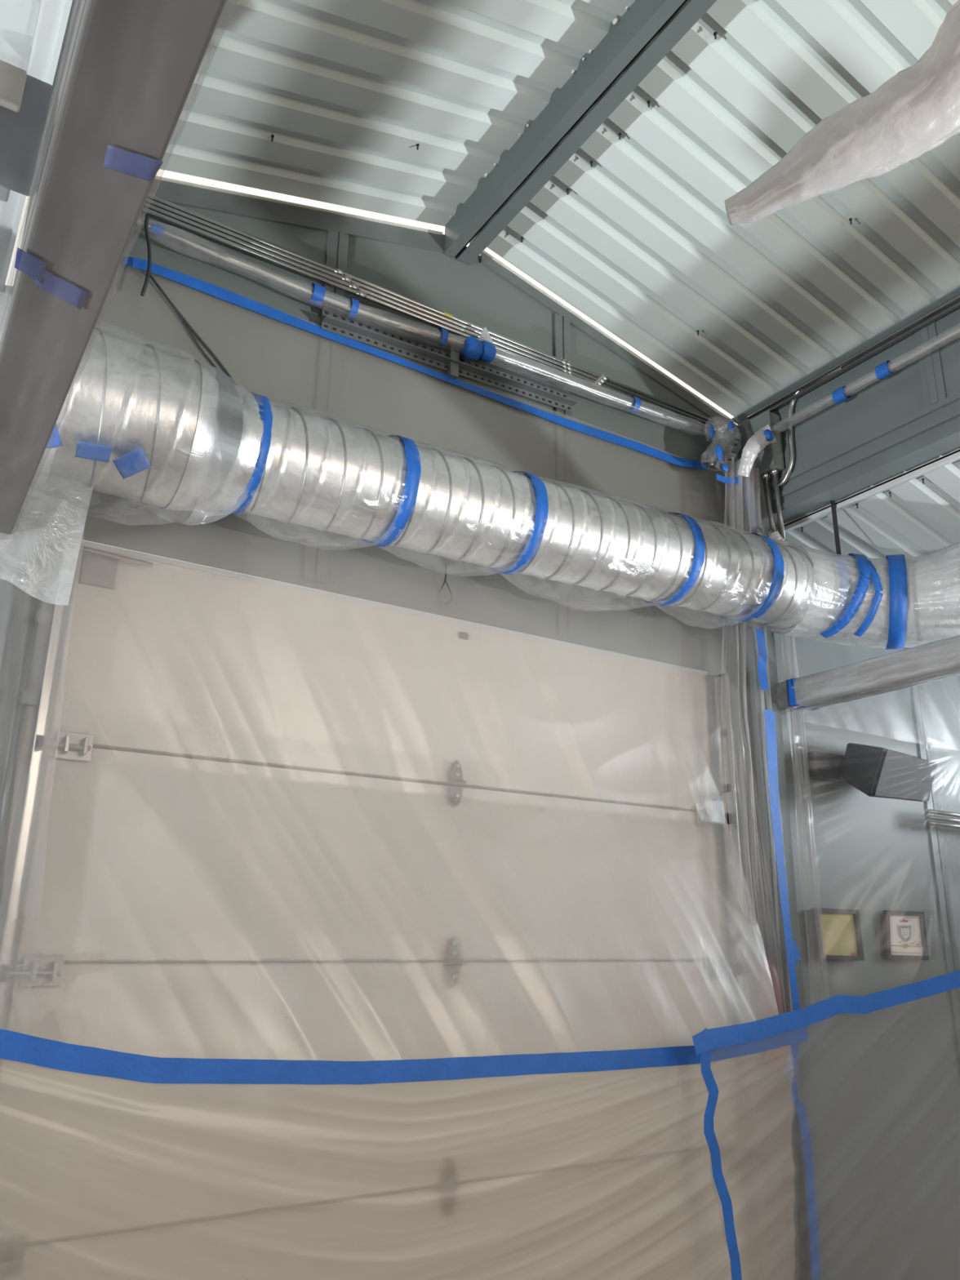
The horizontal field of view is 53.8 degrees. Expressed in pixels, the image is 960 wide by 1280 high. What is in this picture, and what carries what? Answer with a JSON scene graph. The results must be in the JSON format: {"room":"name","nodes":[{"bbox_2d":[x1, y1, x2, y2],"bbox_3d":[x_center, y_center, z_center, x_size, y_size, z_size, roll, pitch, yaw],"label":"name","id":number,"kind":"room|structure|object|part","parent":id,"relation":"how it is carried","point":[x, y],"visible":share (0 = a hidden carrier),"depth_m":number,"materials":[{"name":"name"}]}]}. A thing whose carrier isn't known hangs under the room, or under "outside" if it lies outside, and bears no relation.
{"room":"industrial garage","nodes":[
{"label":"industrial garage","id":0,"kind":"room"},
{"bbox_2d":[0,284,13,294],"bbox_3d":[-2.740,0.272,1.689,2.984,3.420,0.001,11,-20,-31],"label":"wall","id":1,"kind":"structure","parent":0,"point":[7,289],"depth_m":2.95,"materials":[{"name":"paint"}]},
{"bbox_2d":[0,0,41,203],"bbox_3d":[-1.233,-1.715,-0.172,2.960,0.770,5.600,11,-20,-31],"label":"ceiling","id":2,"kind":"structure","parent":0,"point":[19,19],"depth_m":2.10,"materials":[{"name":"paint"}]},
{"bbox_2d":[0,59,58,201],"bbox_3d":[-0.808,-0.826,1.548,0.180,0.120,0.245,11,-20,-31],"label":"loudspeaker","id":3,"kind":"object","parent":2,"relation":"hanging from","point":[28,104],"visible":0.98,"depth_m":1.49,"materials":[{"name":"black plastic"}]},
{"bbox_3d":[-0.755,-0.863,1.452,0.100,0.075,0.014,11,-20,-31],"label":"panel","id":4,"kind":"part","parent":3,"relation":"part of","materials":[{"name":"beige plastic"}]},
{"bbox_2d":[0,0,72,291],"bbox_3d":[0.000,-1.784,0.660,0.055,0.030,5.590,11,-20,-31],"label":"trim","id":5,"kind":"structure","parent":2,"relation":"attached to","point":[53,16],"depth_m":2.17,"materials":[{"name":"white metal"}]},
{"bbox_2d":[52,0,635,226],"bbox_3d":[0.698,-2.398,1.316,1.620,0.458,5.600,11,-20,-31],"label":"ceiling","id":6,"kind":"structure","parent":0,"point":[347,91],"depth_m":3.21,"materials":[{"name":"paint"}]},
{"bbox_2d":[0,195,768,1030],"bbox_3d":[-0.050,0.378,3.442,3.376,4.333,0.001,11,-20,-31],"label":"wall","id":7,"kind":"structure","parent":0,"point":[275,360],"depth_m":3.66,"materials":[{"name":"paint"}]},
{"bbox_2d":[0,604,62,1016],"bbox_3d":[-1.262,0.931,2.426,0.073,2.600,0.070,11,-20,-31],"label":"door track","id":8,"kind":"object","parent":7,"relation":"attached to","point":[45,619],"visible":0.96,"depth_m":2.62,"materials":[{"name":"metal"}]},
{"bbox_2d":[152,276,217,368],"bbox_3d":[-0.975,-1.046,3.217,0.318,0.319,0.007,11,-20,-31],"label":"cable","id":9,"kind":"object","parent":7,"relation":"attached to","point":[177,313],"visible":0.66,"depth_m":3.21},
{"bbox_2d":[149,273,238,386],"bbox_3d":[-0.972,-1.048,3.220,0.356,0.340,0.009,11,-20,-31],"label":"cable","id":10,"kind":"object","parent":7,"relation":"attached to","point":[196,335],"visible":0.91,"depth_m":3.22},
{"bbox_2d":[148,178,445,253],"bbox_3d":[-0.769,-1.611,3.561,1.506,0.483,0.011,11,-20,-31],"label":"trim","id":11,"kind":"structure","parent":7,"relation":"attached to","point":[174,193],"depth_m":3.59,"materials":[{"name":"grey metal"}]},
{"bbox_2d":[154,175,442,235],"bbox_3d":[-0.761,-1.654,3.571,1.416,0.382,0.012,11,-20,-31],"label":"trim","id":12,"kind":"structure","parent":7,"relation":"attached to","point":[160,178],"depth_m":3.60,"materials":[{"name":"white metal"}]},
{"bbox_2d":[302,226,349,584],"bbox_3d":[-0.562,-0.899,3.481,0.085,1.460,0.014,11,-20,-31],"label":"stud","id":13,"kind":"object","parent":7,"relation":"attached to","point":[316,541],"visible":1,"depth_m":3.49,"materials":[{"name":"grey metal"}]},
{"bbox_2d":[0,540,742,1061],"bbox_3d":[-0.117,1.168,3.156,2.730,2.620,0.102,11,-20,-31],"label":"door","id":14,"kind":"structure","parent":7,"relation":"in","point":[241,769],"depth_m":3.14,"materials":[{"name":"metal"}]},
{"bbox_3d":[-1.116,-0.255,2.903,0.221,0.026,0.018,11,-20,-31],"label":"roller rod","id":15,"kind":"part","parent":14,"relation":"part of","materials":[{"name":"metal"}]},
{"bbox_3d":[0.047,0.129,3.360,2.940,2.570,0.321,11,-20,-31],"label":"plastic sheet","id":16,"kind":"object","parent":14,"relation":"attached to","visible":0},
{"bbox_2d":[0,1043,798,1279],"bbox_3d":[-0.017,1.683,2.700,2.849,1.160,0.088,11,-20,-31],"label":"plastic sheet","id":17,"kind":"object","parent":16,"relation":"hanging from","point":[607,1175],"depth_m":2.60,"materials":[{"name":"plastic"}]},
{"bbox_3d":[1.160,1.595,3.503,0.075,0.213,0.001,11,-20,-31],"label":"tape strip","id":18,"kind":"part","parent":17,"relation":"part of","materials":[{"name":"blue plastic"}]},
{"bbox_2d":[795,1100,819,1279],"bbox_3d":[1.178,1.982,3.398,0.065,0.595,0.001,11,-20,-31],"label":"tape strip","id":19,"kind":"object","parent":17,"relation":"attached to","point":[799,1106],"visible":1,"depth_m":3.40,"materials":[{"name":"blue plastic"}]},
{"bbox_2d":[0,1026,808,1084],"bbox_3d":[0.031,1.202,2.817,2.823,0.199,0.001,11,-20,-31],"label":"tape strip","id":20,"kind":"object","parent":16,"relation":"attached to","point":[14,1046],"visible":0.94,"depth_m":2.55,"materials":[{"name":"blue plastic"}]},
{"bbox_2d":[124,255,707,470],"bbox_3d":[-0.049,-1.039,3.832,2.692,0.079,0.001,11,-20,-31],"label":"tape strip","id":21,"kind":"object","parent":7,"relation":"attached to","point":[219,292],"visible":1,"depth_m":3.62,"materials":[{"name":"blue plastic"}]},
{"bbox_2d":[435,564,453,605],"bbox_3d":[-0.131,-0.206,3.523,0.074,0.164,0.010,11,-20,-31],"label":"rope loop","id":22,"kind":"object","parent":7,"relation":"hanging from","point":[444,582],"visible":1,"depth_m":3.52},
{"bbox_2d":[321,304,571,398],"bbox_3d":[-0.099,-1.128,3.818,1.150,0.170,0.040,11,-20,-31],"label":"strut","id":23,"kind":"object","parent":7,"relation":"attached to","point":[327,310],"depth_m":3.78,"materials":[{"name":"grey metal"}]},
{"bbox_3d":[-0.110,-1.130,3.811,0.040,0.170,0.040,11,-20,-31],"label":"strut bracket","id":24,"kind":"part","parent":23,"relation":"part of","materials":[{"name":"grey metal"}]},
{"bbox_2d":[321,315,577,413],"bbox_3d":[-0.083,-1.092,3.799,1.170,0.069,0.040,11,-20,-31],"label":"strut","id":25,"kind":"object","parent":7,"relation":"attached to","point":[330,324],"visible":1,"depth_m":3.76,"materials":[{"name":"grey metal"}]},
{"bbox_2d":[135,218,720,436],"bbox_3d":[0.004,-1.184,3.872,2.742,0.146,0.082,11,-20,-30],"label":"pipe","id":26,"kind":"object","parent":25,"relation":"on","point":[316,295],"visible":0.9,"depth_m":3.65,"materials":[{"name":"silver metal"}]},
{"bbox_2d":[461,327,496,362],"bbox_3d":[-0.003,-1.202,3.842,0.134,0.160,0.092,11,-20,-31],"label":"joint","id":27,"kind":"object","parent":26,"relation":"attached to","point":[474,349],"visible":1,"depth_m":3.81,"materials":[{"name":"blue plastic"}]},
{"bbox_2d":[707,421,734,467],"bbox_3d":[1.126,-0.930,4.456,0.213,0.310,0.157,11,-20,-31],"label":"fitting","id":28,"kind":"object","parent":26,"relation":"attached to","point":[726,431],"visible":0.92,"depth_m":4.43,"materials":[{"name":"plastic"}]},
{"bbox_2d":[714,432,741,473],"bbox_3d":[1.152,-0.877,4.364,0.191,0.250,0.023,11,-20,-31],"label":"plate","id":29,"kind":"object","parent":28,"relation":"attached to","point":[731,452],"visible":1,"depth_m":4.37,"materials":[{"name":"grey metal"}]},
{"bbox_3d":[1.155,0.337,4.010,0.342,2.460,0.064,11,-20,-31],"label":"drape","id":30,"kind":"object","parent":28,"relation":"hanging from","visible":0},
{"bbox_2d":[743,484,756,536],"bbox_3d":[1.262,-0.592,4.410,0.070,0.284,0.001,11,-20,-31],"label":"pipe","id":31,"kind":"object","parent":30,"relation":"attached to","point":[747,490],"visible":0.78,"depth_m":4.42,"materials":[{"name":"silver metal"}]},
{"bbox_2d":[755,628,768,689],"bbox_3d":[1.210,0.084,4.058,0.064,0.273,0.001,11,-20,-31],"label":"tape strip","id":32,"kind":"object","parent":30,"relation":"attached to","point":[761,642],"visible":1,"depth_m":4.06,"materials":[{"name":"blue plastic"}]},
{"bbox_2d":[764,709,799,1010],"bbox_3d":[1.214,0.879,3.819,0.078,1.220,0.001,11,-20,-31],"label":"tape strip","id":33,"kind":"object","parent":30,"relation":"attached to","point":[770,717],"visible":0.99,"depth_m":3.83,"materials":[{"name":"blue plastic"}]},
{"bbox_2d":[792,940,801,962],"bbox_3d":[1.257,1.242,3.774,0.068,0.087,0.001,11,-20,-31],"label":"tape strip","id":34,"kind":"object","parent":30,"relation":"attached to","point":[797,955],"visible":0.6,"depth_m":3.78,"materials":[{"name":"blue plastic"}]},
{"bbox_3d":[1.237,-0.608,4.385,0.300,0.510,0.026,11,-20,-31],"label":"drape","id":35,"kind":"object","parent":28,"relation":"hanging from","visible":0},
{"bbox_2d":[715,473,742,484],"bbox_3d":[1.140,-0.737,4.323,0.171,0.059,0.001,11,-20,-31],"label":"tape strip","id":36,"kind":"object","parent":35,"relation":"attached to","point":[726,480],"visible":1,"depth_m":4.32,"materials":[{"name":"blue plastic"}]},
{"bbox_2d":[553,313,576,638],"bbox_3d":[0.361,-0.737,4.044,0.085,1.510,0.014,11,-20,-31],"label":"stud","id":37,"kind":"object","parent":7,"relation":"attached to","point":[566,594],"visible":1,"depth_m":4.05,"materials":[{"name":"grey metal"}]},
{"bbox_2d":[557,357,567,384],"bbox_3d":[0.357,-1.183,4.143,0.012,0.120,0.068,11,-20,-31],"label":"clamp","id":38,"kind":"object","parent":37,"relation":"attached to","point":[563,360],"visible":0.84,"depth_m":4.13,"materials":[{"name":"metal"}]},
{"bbox_2d":[143,202,708,427],"bbox_3d":[-0.095,-1.269,3.847,3.080,0.022,0.021,11,-20,-31],"label":"conduit","id":39,"kind":"object","parent":38,"relation":"attached to","point":[146,205],"visible":0.76,"depth_m":3.67,"materials":[{"name":"metal"}]},
{"bbox_2d":[145,198,713,426],"bbox_3d":[-0.097,-1.290,3.858,3.080,0.022,0.021,11,-20,-31],"label":"conduit","id":40,"kind":"object","parent":38,"relation":"attached to","point":[148,201],"visible":0.77,"depth_m":3.71,"materials":[{"name":"metal"}]},
{"bbox_2d":[141,206,722,438],"bbox_3d":[-0.093,-1.247,3.837,3.080,0.022,0.021,11,-20,-31],"label":"conduit","id":41,"kind":"object","parent":38,"relation":"attached to","point":[357,293],"visible":0.59,"depth_m":3.52,"materials":[{"name":"metal"}]},
{"bbox_2d":[140,213,151,296],"bbox_3d":[-1.108,-1.278,3.144,0.040,0.311,0.012,11,-20,-31],"label":"cable","id":42,"kind":"object","parent":41,"relation":"hanging from","point":[147,215],"visible":1,"depth_m":3.15,"materials":[{"name":"black rubber"}]},
{"bbox_2d":[146,193,725,426],"bbox_3d":[-0.099,-1.312,3.868,3.080,0.022,0.021,11,-20,-31],"label":"conduit","id":43,"kind":"object","parent":38,"relation":"attached to","point":[151,197],"visible":0.8,"depth_m":3.73,"materials":[{"name":"metal"}]},
{"bbox_2d":[444,311,453,317],"bbox_3d":[-0.132,-1.318,3.848,0.040,0.019,0.019,11,-20,-31],"label":"label","id":44,"kind":"object","parent":43,"relation":"attached to","point":[446,313],"visible":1,"depth_m":3.84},
{"bbox_2d":[562,359,572,386],"bbox_3d":[0.378,-1.179,4.155,0.012,0.120,0.068,11,-20,-31],"label":"clamp","id":45,"kind":"object","parent":37,"relation":"attached to","point":[568,362],"visible":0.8,"depth_m":4.14,"materials":[{"name":"metal"}]},
{"bbox_2d":[482,250,733,422],"bbox_3d":[0.639,-1.388,4.419,1.500,0.358,0.012,11,-20,-31],"label":"trim","id":46,"kind":"structure","parent":7,"relation":"attached to","point":[485,252],"depth_m":4.38,"materials":[{"name":"white metal"}]},
{"bbox_2d":[480,252,737,434],"bbox_3d":[0.677,-1.340,4.439,1.600,0.428,0.011,11,-20,-31],"label":"trim","id":47,"kind":"structure","parent":7,"relation":"attached to","point":[485,260],"depth_m":4.37,"materials":[{"name":"white metal"}]},
{"bbox_2d":[713,673,751,1024],"bbox_3d":[1.065,1.400,3.828,0.073,2.600,0.070,11,-20,-31],"label":"door track","id":48,"kind":"object","parent":7,"relation":"attached to","point":[729,789],"visible":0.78,"depth_m":3.98,"materials":[{"name":"metal"}]},
{"bbox_2d":[751,948,782,1021],"bbox_3d":[1.159,1.479,3.817,0.112,0.445,0.112,11,-20,-31],"label":"canister","id":49,"kind":"object","parent":7,"relation":"attached to","point":[765,978],"visible":0.61,"depth_m":3.80,"materials":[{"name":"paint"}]},
{"bbox_3d":[1.153,1.272,3.876,0.060,0.015,0.020,11,-20,-31],"label":"lever","id":50,"kind":"part","parent":49,"relation":"part of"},
{"bbox_2d":[487,0,959,417],"bbox_3d":[2.175,-2.116,2.211,1.800,0.449,5.600,11,-20,-31],"label":"ceiling","id":51,"kind":"structure","parent":0,"point":[642,242],"depth_m":3.74,"materials":[{"name":"paint"}]},
{"bbox_2d":[444,0,716,265],"bbox_3d":[1.395,-2.383,1.771,0.148,0.170,5.595,11,-20,-31],"label":"ridge beam","id":52,"kind":"structure","parent":51,"relation":"attached to","point":[636,41],"depth_m":3.34,"materials":[{"name":"metal"}]},
{"bbox_2d":[713,31,717,39],"bbox_3d":[0.777,-1.994,3.122,0.011,0.024,0.011,4,-18,-9],"label":"screw","id":53,"kind":"object","parent":51,"relation":"attached to","point":[715,33],"visible":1,"depth_m":3.12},
{"bbox_2d":[724,0,959,225],"bbox_3d":[0.978,-1.212,2.283,0.368,0.103,0.807,11,-20,-31],"label":"plastic sheeting","id":54,"kind":"object","parent":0,"point":[917,109],"visible":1,"depth_m":2.23,"materials":[{"name":"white plastic sheeting"}]},
{"bbox_2d":[765,446,959,558],"bbox_3d":[4.048,-0.679,3.016,2.730,0.712,5.600,11,-20,-31],"label":"ceiling","id":55,"kind":"structure","parent":0,"point":[918,518],"depth_m":4.40,"materials":[{"name":"paint"}]},
{"bbox_2d":[765,448,959,537],"bbox_3d":[2.925,-1.195,2.422,0.055,0.030,5.590,11,-20,-31],"label":"trim","id":56,"kind":"structure","parent":55,"relation":"attached to","point":[951,457],"depth_m":4.16,"materials":[{"name":"white metal"}]},
{"bbox_3d":[2.304,0.839,4.410,1.940,1.591,0.432,11,-20,-31],"label":"plastic sheet","id":57,"kind":"object","parent":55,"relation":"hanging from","visible":0},
{"bbox_3d":[1.912,1.980,3.674,2.763,1.262,0.117,11,-20,-31],"label":"plastic sheet","id":58,"kind":"object","parent":57,"relation":"attached to","visible":0},
{"bbox_2d":[701,1049,742,1279],"bbox_3d":[0.773,1.668,3.047,0.131,0.735,0.001,11,-20,-31],"label":"tape strip","id":59,"kind":"object","parent":58,"relation":"attached to","point":[708,1078],"visible":1,"depth_m":3.03,"materials":[{"name":"blue plastic"}]},
{"bbox_2d":[692,969,959,1056],"bbox_3d":[1.363,1.341,3.480,1.552,0.279,0.040,10,-20,-27],"label":"tape strip","id":60,"kind":"object","parent":58,"relation":"attached to","point":[706,1040],"visible":1,"depth_m":3.42,"materials":[{"name":"blue plastic"}]},
{"bbox_2d":[773,632,959,1279],"bbox_3d":[2.526,1.329,4.862,2.740,3.430,0.001,11,-20,-31],"label":"wall","id":61,"kind":"structure","parent":0,"point":[886,1082],"depth_m":4.31,"materials":[{"name":"paint"}]},
{"bbox_2d":[809,907,864,960],"bbox_3d":[1.591,1.311,4.211,0.313,0.222,0.018,11,-20,-31],"label":"picture frame","id":62,"kind":"object","parent":61,"relation":"attached to","point":[837,932],"visible":1,"depth_m":4.21,"materials":[{"name":"paper"}]},
{"bbox_2d":[800,742,937,801],"bbox_3d":[1.847,0.620,4.399,0.592,0.294,0.369,11,-20,-31],"label":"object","id":63,"kind":"object","parent":61,"relation":"attached to","point":[874,771],"visible":1,"depth_m":4.29,"materials":[{"name":"black plastic"}]},
{"bbox_2d":[872,749,937,800],"bbox_3d":[1.926,0.623,4.271,0.555,0.208,0.038,14,-22,-37],"label":"grille","id":64,"kind":"object","parent":63,"relation":"attached to","point":[895,775],"depth_m":4.24,"materials":[{"name":"grey metal"}]},
{"bbox_2d":[882,910,928,960],"bbox_3d":[2.001,1.393,4.458,0.323,0.223,0.018,11,-20,-31],"label":"picture frame","id":65,"kind":"object","parent":61,"relation":"attached to","point":[904,932],"visible":1,"depth_m":4.46,"materials":[{"name":"white paper"}]},
{"bbox_2d":[897,924,911,942],"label":"print","id":66,"kind":"object","parent":65,"relation":"attached to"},
{"bbox_2d":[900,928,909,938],"bbox_3d":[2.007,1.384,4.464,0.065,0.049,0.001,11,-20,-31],"label":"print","id":67,"kind":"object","parent":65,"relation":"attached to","point":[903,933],"depth_m":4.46},
{"bbox_2d":[905,647,959,1075],"bbox_3d":[2.317,1.432,4.682,0.100,3.120,0.014,11,-20,-31],"label":"stud","id":68,"kind":"object","parent":61,"relation":"attached to","point":[945,913],"visible":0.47,"depth_m":4.75,"materials":[{"name":"grey metal"}]},
{"bbox_2d":[926,820,959,828],"bbox_3d":[2.442,0.947,4.798,0.550,0.022,0.022,11,-20,-31],"label":"pipe","id":69,"kind":"object","parent":61,"relation":"attached to","point":[929,822],"visible":1,"depth_m":4.71,"materials":[{"name":"silver metal"}]},
{"bbox_2d":[926,814,959,822],"bbox_3d":[2.447,0.921,4.810,0.550,0.022,0.022,11,-20,-31],"label":"pipe","id":70,"kind":"object","parent":69,"relation":"on","point":[929,816],"visible":1,"depth_m":4.72,"materials":[{"name":"silver metal"}]},
{"bbox_2d":[926,808,959,817],"bbox_3d":[2.453,0.894,4.822,0.550,0.022,0.022,11,-20,-31],"label":"pipe","id":71,"kind":"object","parent":70,"relation":"on","point":[929,811],"visible":1,"depth_m":4.73,"materials":[{"name":"silver metal"}]},
{"bbox_3d":[1.307,1.752,0.489,9.100,0.020,5.650,11,-20,-31],"label":"floor","id":72,"kind":"structure","parent":0,"visible":0},
{"bbox_2d":[0,578,14,667],"bbox_3d":[-1.373,0.527,2.448,0.130,3.420,0.106,11,-20,-31],"label":"steel column","id":73,"kind":"structure","parent":72,"relation":"on","point":[6,588],"depth_m":2.61,"materials":[{"name":"grey metal"}]},
{"bbox_2d":[13,0,86,288],"bbox_3d":[0.107,-2.057,0.819,0.145,0.593,5.598,11,-20,-31],"label":"header beam","id":74,"kind":"structure","parent":73,"relation":"on","point":[83,2],"depth_m":2.31,"materials":[{"name":"grey metal"}]},
{"bbox_2d":[0,0,226,533],"bbox_3d":[-0.478,-0.715,1.258,0.131,0.092,3.594,11,-20,-31],"label":"beam","id":75,"kind":"structure","parent":73,"relation":"attached to","point":[135,64],"depth_m":1.35,"materials":[{"name":"metal"}]},
{"bbox_2d":[14,144,163,309],"bbox_3d":[-0.512,-0.700,1.309,0.156,0.135,3.400,11,-20,-31],"label":"tape","id":76,"kind":"object","parent":75,"relation":"attached to","point":[117,159],"visible":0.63,"depth_m":1.48,"materials":[{"name":"blue plastic"}]},
{"bbox_2d":[736,516,828,1279],"bbox_3d":[1.277,1.062,4.044,0.130,3.420,0.106,11,-20,-31],"label":"steel column","id":77,"kind":"structure","parent":72,"relation":"on","point":[760,700],"depth_m":3.99,"materials":[{"name":"grey metal"}]},
{"bbox_2d":[731,286,959,530],"bbox_3d":[2.826,-1.509,2.456,0.145,0.593,5.598,11,-20,-31],"label":"header beam","id":78,"kind":"structure","parent":77,"relation":"on","point":[899,422],"depth_m":4.09,"materials":[{"name":"grey metal"}]},
{"bbox_2d":[733,408,784,485],"bbox_3d":[1.344,-0.921,4.561,0.083,0.295,0.225,11,-20,-31],"label":"junction box","id":79,"kind":"object","parent":78,"relation":"attached to","point":[771,456],"visible":0.65,"depth_m":4.50,"materials":[{"name":"paint"}]},
{"bbox_2d":[751,477,764,539],"bbox_3d":[1.329,-0.583,4.500,0.055,0.408,0.036,11,-20,-31],"label":"pipe","id":80,"kind":"object","parent":79,"relation":"attached to","point":[755,482],"visible":0.62,"depth_m":4.51,"materials":[{"name":"metal"}]},
{"bbox_2d":[762,471,775,532],"bbox_3d":[1.366,-0.598,4.444,0.055,0.412,0.036,11,-20,-31],"label":"pipe","id":81,"kind":"object","parent":79,"relation":"attached to","point":[766,476],"visible":0.62,"depth_m":4.45,"materials":[{"name":"metal"}]},
{"bbox_2d":[770,467,787,542],"bbox_3d":[1.392,-0.612,4.405,0.055,0.409,0.036,11,-20,-31],"label":"pipe","id":82,"kind":"object","parent":79,"relation":"attached to","point":[774,472],"visible":0.64,"depth_m":4.41,"materials":[{"name":"metal"}]},
{"bbox_2d":[772,366,842,488],"bbox_3d":[1.512,-0.979,4.367,0.040,0.459,0.431,11,-20,-31],"label":"conduit","id":83,"kind":"object","parent":78,"relation":"attached to","point":[790,437],"visible":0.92,"depth_m":4.42,"materials":[{"name":"metal"}]},
{"bbox_2d":[830,500,841,555],"bbox_3d":[1.612,-0.534,4.303,0.028,0.338,0.097,-8,-19,25],"label":"strap","id":84,"kind":"object","parent":78,"relation":"hanging from","point":[833,503],"visible":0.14,"depth_m":4.30,"materials":[{"name":"black metal"}]},
{"bbox_2d":[48,327,814,630],"bbox_3d":[0.367,-0.418,3.463,5.550,0.480,0.935,8,-19,-23],"label":"spiral duct","id":85,"kind":"object","parent":84,"relation":"hanging from","point":[199,433],"visible":0.86,"depth_m":3.05,"materials":[{"name":"silver metal"}]},
{"bbox_2d":[0,475,93,605],"bbox_3d":[-1.377,-0.373,2.481,0.672,0.481,0.023,11,-20,-31],"label":"drape","id":86,"kind":"object","parent":85,"relation":"hanging from","point":[39,557],"visible":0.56,"depth_m":2.58,"materials":[{"name":"clear plastic"}]},
{"bbox_2d":[0,291,959,649],"bbox_3d":[0.352,-0.402,3.441,5.609,0.592,1.006,8,-19,-23],"label":"tape","id":87,"kind":"object","parent":85,"relation":"attached to","point":[897,602],"visible":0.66,"depth_m":4.04,"materials":[{"name":"blue plastic"}]},
{"bbox_2d":[755,527,791,546],"bbox_3d":[1.362,-0.465,4.290,0.172,0.178,0.140,11,-20,-31],"label":"joint","id":88,"kind":"object","parent":87,"relation":"on","point":[775,536],"visible":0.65,"depth_m":4.26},
{"bbox_2d":[746,294,959,419],"bbox_3d":[2.749,-1.752,2.542,0.018,0.019,5.300,11,-20,-31],"label":"conduit","id":89,"kind":"object","parent":78,"relation":"attached to","point":[956,299],"visible":1,"depth_m":4.15,"materials":[{"name":"metal"}]},
{"bbox_2d":[768,301,959,412],"bbox_3d":[2.749,-1.723,2.533,0.018,0.019,5.300,11,-20,-31],"label":"conduit","id":90,"kind":"object","parent":78,"relation":"attached to","point":[957,305],"visible":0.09,"depth_m":4.11,"materials":[{"name":"grey metal"}]},
{"bbox_2d":[770,325,959,434],"bbox_3d":[2.324,-1.414,3.051,0.058,0.066,3.544,11,-20,-31],"label":"pipe","id":91,"kind":"object","parent":78,"relation":"attached to","point":[886,369],"visible":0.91,"depth_m":4.02,"materials":[{"name":"metal"}]},
{"bbox_2d":[737,424,776,476],"bbox_3d":[1.292,-0.878,4.374,0.252,0.311,0.123,11,-20,-31],"label":"duct elbow","id":92,"kind":"object","parent":91,"relation":"hanging from","point":[762,437],"visible":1,"depth_m":4.29,"materials":[{"name":"silver metal"}]},
{"bbox_3d":[2.312,-0.153,2.939,0.132,0.092,3.594,11,-20,-31],"label":"beam","id":93,"kind":"structure","parent":77,"relation":"attached to","visible":0},
{"bbox_2d":[776,634,959,715],"bbox_3d":[2.279,-0.137,2.990,0.158,0.134,3.400,11,-20,-31],"label":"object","id":94,"kind":"structure","parent":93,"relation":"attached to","point":[939,660],"depth_m":3.88,"materials":[{"name":"grey metal"}]}
]}

